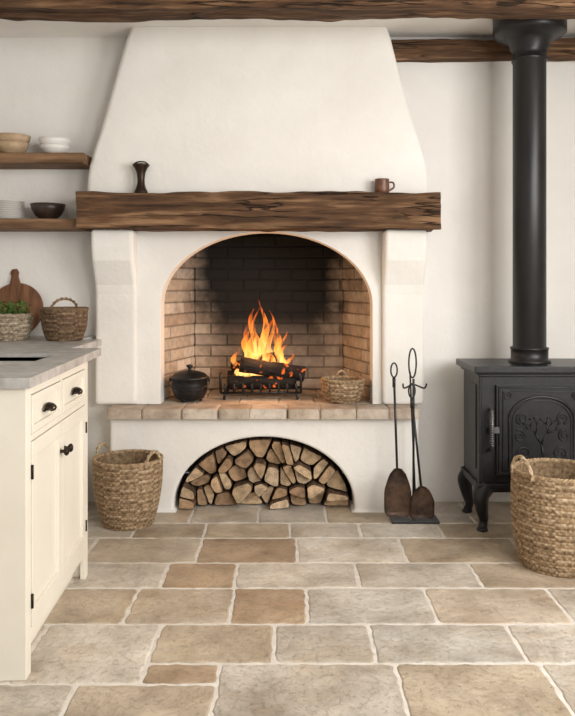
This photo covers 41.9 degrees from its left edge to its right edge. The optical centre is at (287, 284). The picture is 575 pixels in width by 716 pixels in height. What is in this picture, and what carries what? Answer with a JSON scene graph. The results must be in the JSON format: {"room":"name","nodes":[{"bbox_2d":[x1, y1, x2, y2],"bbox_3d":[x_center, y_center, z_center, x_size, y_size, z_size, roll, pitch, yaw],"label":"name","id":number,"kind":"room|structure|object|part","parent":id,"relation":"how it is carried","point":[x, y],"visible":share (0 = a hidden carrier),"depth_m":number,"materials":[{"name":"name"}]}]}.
{"room":"traditional dwelling","nodes":[
{"label":"traditional dwelling","id":0,"kind":"room"},
{"bbox_2d":[0,473,574,715],"bbox_3d":[0.000,1.230,1.599,4.403,0.060,6.402,0,0,0],"label":"floor","id":1,"kind":"structure","parent":0,"point":[319,609],"depth_m":2.66,"materials":[{"name":"stone"}]},
{"bbox_2d":[0,336,100,680],"bbox_3d":[-1.516,0.740,3.200,1.438,0.920,1.948,0,0,-2],"label":"base cabinet","id":2,"kind":"object","parent":1,"relation":"on","point":[44,383],"visible":1,"depth_m":2.47,"materials":[{"name":"beige paint"}]},
{"bbox_3d":[-0.810,0.403,2.501,0.021,0.119,0.347,0,0,-2],"label":"drawer","id":3,"kind":"part","parent":2,"relation":"part of","materials":[{"name":"beige paint"}]},
{"bbox_3d":[-0.810,0.775,2.507,0.021,0.574,0.359,0,0,-2],"label":"cabinet door","id":4,"kind":"part","parent":2,"relation":"part of","materials":[{"name":"beige paint"}]},
{"bbox_2d":[0,336,100,388],"bbox_3d":[-1.486,0.296,3.201,1.422,0.032,1.892,0,0,0],"label":"countertop","id":5,"kind":"structure","parent":2,"relation":"on","point":[61,356],"depth_m":2.98,"materials":[{"name":"grey stone"}]},
{"bbox_2d":[0,300,33,340],"bbox_3d":[-1.410,0.176,3.800,0.234,0.206,0.235,0,0,-24],"label":"basket","id":6,"kind":"object","parent":5,"relation":"on","point":[15,325],"visible":1,"depth_m":3.73,"materials":[{"name":"wicker"}]},
{"bbox_2d":[0,269,43,329],"bbox_3d":[-1.486,0.097,4.111,0.300,0.372,0.101,0,0,0],"label":"round cutting board","id":7,"kind":"object","parent":5,"relation":"on","point":[15,291],"visible":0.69,"depth_m":4.11,"materials":[{"name":"brown wood"}]},
{"bbox_2d":[0,357,45,360],"bbox_3d":[-1.175,0.398,2.910,0.500,0.205,0.310,0,0,0],"label":"sink basin","id":8,"kind":"object","parent":5,"relation":"in","point":[1,358],"depth_m":3.06,"materials":[{"name":"metal"}]},
{"bbox_2d":[40,297,88,340],"bbox_3d":[-1.130,0.170,3.800,0.242,0.218,0.239,0,0,0],"label":"wicker basket","id":9,"kind":"object","parent":5,"relation":"on","point":[65,323],"visible":1,"depth_m":3.71,"materials":[{"name":"beige wicker"}]},
{"bbox_3d":[-0.825,0.775,2.872,0.021,0.574,0.359,0,0,-2],"label":"cabinet door","id":10,"kind":"part","parent":2,"relation":"part of","materials":[{"name":"beige paint"}]},
{"bbox_3d":[-0.825,0.403,2.878,0.021,0.119,0.347,0,0,-2],"label":"drawer","id":11,"kind":"part","parent":2,"relation":"part of","materials":[{"name":"beige paint"}]},
{"bbox_2d":[92,442,163,530],"bbox_3d":[-0.804,1.004,3.775,0.358,0.392,0.355,0,0,0],"label":"wicker basket","id":12,"kind":"object","parent":1,"relation":"on","point":[127,484],"visible":1,"depth_m":3.65,"materials":[{"name":"beige wicker"}]},
{"bbox_2d":[75,27,440,512],"bbox_3d":[-0.149,-0.085,4.318,1.875,2.570,0.954,0,0,0],"label":"fireplace","id":13,"kind":"object","parent":1,"relation":"on","point":[265,149],"visible":0.92,"depth_m":3.98,"materials":[{"name":"paint"}]},
{"bbox_2d":[132,161,148,192],"bbox_3d":[-0.768,-0.563,3.930,0.089,0.174,0.088,0,0,0],"label":"candle holder","id":14,"kind":"object","parent":13,"relation":"on","point":[141,168],"visible":0.98,"depth_m":3.91,"materials":[{"name":"brown wood"}]},
{"bbox_2d":[168,364,209,402],"bbox_3d":[-0.545,0.545,4.169,0.234,0.205,0.235,0,0,0],"label":"pot","id":15,"kind":"object","parent":13,"relation":"on","point":[187,385],"visible":1,"depth_m":4.10,"materials":[{"name":"black metal"}]},
{"bbox_2d":[87,27,427,192],"bbox_3d":[-0.159,-0.923,4.064,1.820,0.893,0.168,0,0,0],"label":"hood","id":16,"kind":"object","parent":13,"relation":"attached to","point":[208,109],"depth_m":3.98,"materials":[{"name":"paint"}]},
{"bbox_2d":[219,337,305,399],"bbox_3d":[-0.139,0.365,4.322,0.485,0.560,0.261,0,0,0],"label":"grate","id":17,"kind":"object","parent":13,"relation":"on","point":[263,371],"visible":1,"depth_m":4.24,"materials":[{"name":"metal"}]},
{"bbox_2d":[320,369,364,403],"bbox_3d":[0.305,0.561,4.146,0.247,0.165,0.256,0,0,0],"label":"wicker basket","id":18,"kind":"object","parent":13,"relation":"on","point":[337,389],"visible":1,"depth_m":4.05,"materials":[{"name":"beige wicker"}]},
{"bbox_2d":[375,178,394,192],"bbox_3d":[0.503,-0.515,3.925,0.098,0.078,0.078,0,0,32],"label":"coffee mug","id":19,"kind":"object","parent":13,"relation":"on","point":[381,184],"visible":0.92,"depth_m":3.90,"materials":[{"name":"brown ceramic"}]},
{"bbox_2d":[178,437,348,508],"bbox_3d":[-0.124,1.017,4.208,0.915,0.357,0.438,0,0,0],"label":"firewood pile","id":20,"kind":"object","parent":1,"relation":"on","point":[245,470],"visible":0.94,"depth_m":4.06,"materials":[{"name":"brown wood"}]},
{"bbox_2d":[389,348,439,523],"bbox_3d":[0.645,0.761,3.820,0.240,0.879,0.110,0,0,0],"label":"stand","id":21,"kind":"object","parent":1,"relation":"on","point":[394,519],"visible":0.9,"depth_m":3.82,"materials":[{"name":"metal"}]},
{"bbox_2d":[384,362,410,516],"bbox_3d":[0.549,0.772,3.758,0.135,0.766,0.060,0,0,0],"label":"shovel","id":22,"kind":"object","parent":21,"relation":"hanging from","point":[397,492],"visible":1,"depth_m":3.75,"materials":[{"name":"metal"}]},
{"bbox_2d":[409,372,415,490],"bbox_3d":[0.636,0.805,3.797,0.040,0.730,0.009,0,0,9],"label":"poker","id":23,"kind":"object","parent":21,"relation":"on","point":[409,372],"visible":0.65,"depth_m":3.79,"materials":[{"name":"metal"}]},
{"bbox_2d":[408,383,434,518],"bbox_3d":[0.669,0.830,3.761,0.125,0.671,0.066,0,0,0],"label":"shovel","id":24,"kind":"object","parent":21,"relation":"hanging from","point":[421,503],"visible":1,"depth_m":3.75,"materials":[{"name":"metal"}]},
{"bbox_2d":[456,19,574,531],"bbox_3d":[1.229,-0.084,3.801,0.658,2.568,0.428,0,0,0],"label":"wood-burning stove","id":25,"kind":"object","parent":1,"relation":"on","point":[523,404],"visible":0.91,"depth_m":3.73,"materials":[{"name":"metal"}]},
{"bbox_3d":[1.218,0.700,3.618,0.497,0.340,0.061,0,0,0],"label":"handle","id":26,"kind":"part","parent":25,"relation":"part of","materials":[{"name":"metal"}]},
{"bbox_3d":[1.229,0.720,3.635,0.434,0.470,0.034,0,0,0],"label":"door","id":27,"kind":"part","parent":25,"relation":"part of","materials":[{"name":"metal"}]},
{"bbox_2d":[510,455,574,577],"bbox_3d":[1.170,0.958,3.230,0.403,0.485,0.403,0,0,25],"label":"wicker basket","id":28,"kind":"object","parent":1,"relation":"on","point":[542,492],"visible":1,"depth_m":3.09,"materials":[{"name":"beige wicker"}]},
{"bbox_2d":[0,37,574,501],"bbox_3d":[0.000,-0.085,4.515,4.400,2.570,0.730,0,0,0],"label":"wall","id":29,"kind":"structure","parent":0,"point":[461,113],"depth_m":4.15,"materials":[{"name":"paint"}]},
{"bbox_2d":[0,219,88,231],"bbox_3d":[-1.645,-0.321,4.035,1.106,0.054,0.228,0,0,0],"label":"wall shelf","id":30,"kind":"object","parent":29,"relation":"attached to","point":[6,225],"visible":0.85,"depth_m":3.92,"materials":[{"name":"brown wood"}]},
{"bbox_2d":[0,199,24,218],"bbox_3d":[-1.507,-0.398,4.030,0.184,0.104,0.184,0,0,0],"label":"plate stack","id":31,"kind":"object","parent":30,"relation":"on","point":[9,209],"visible":0.91,"depth_m":3.97,"materials":[{"name":"white ceramic"}]},
{"bbox_2d":[30,202,65,218],"bbox_3d":[-1.287,-0.390,4.030,0.184,0.088,0.184,0,0,0],"label":"bowl","id":32,"kind":"object","parent":30,"relation":"on","point":[42,210],"visible":0.86,"depth_m":3.97,"materials":[{"name":"brown ceramic"}]},
{"bbox_2d":[0,153,91,168],"bbox_3d":[-1.633,-0.666,4.034,1.130,0.056,0.228,0,0,0],"label":"wall shelf","id":33,"kind":"object","parent":29,"relation":"attached to","point":[7,160],"visible":0.97,"depth_m":3.92,"materials":[{"name":"brown wood"}]},
{"bbox_2d":[0,133,30,152],"bbox_3d":[-1.476,-0.746,4.030,0.188,0.108,0.188,0,0,0],"label":"stacked bowls","id":34,"kind":"object","parent":33,"relation":"on","point":[9,142],"visible":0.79,"depth_m":3.96,"materials":[{"name":"beige ceramic"}]},
{"bbox_2d":[38,136,71,152],"bbox_3d":[-1.249,-0.737,4.030,0.176,0.090,0.176,0,0,0],"label":"bowls","id":35,"kind":"object","parent":33,"relation":"on","point":[48,144],"visible":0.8,"depth_m":3.97,"materials":[{"name":"ceramic"}]},
{"bbox_2d":[391,38,574,62],"bbox_3d":[1.382,-1.285,4.099,1.635,0.119,0.103,0,0,0],"label":"ceiling beam","id":36,"kind":"structure","parent":29,"relation":"attached to","point":[562,49],"depth_m":4.06,"materials":[{"name":"brown wood"}]},
{"bbox_2d":[0,18,574,36],"bbox_3d":[0.020,-1.420,1.640,4.640,0.100,6.480,0,0,0],"label":"ceiling","id":37,"kind":"structure","parent":0,"point":[401,27],"depth_m":3.98,"materials":[{"name":"paint"}]},
{"bbox_2d":[0,0,574,22],"bbox_3d":[0.000,-1.305,3.462,4.400,0.130,0.204,0,0,0],"label":"ceiling beam","id":38,"kind":"structure","parent":37,"relation":"attached to","point":[110,11],"depth_m":3.41,"materials":[{"name":"brown wood"}]}
]}

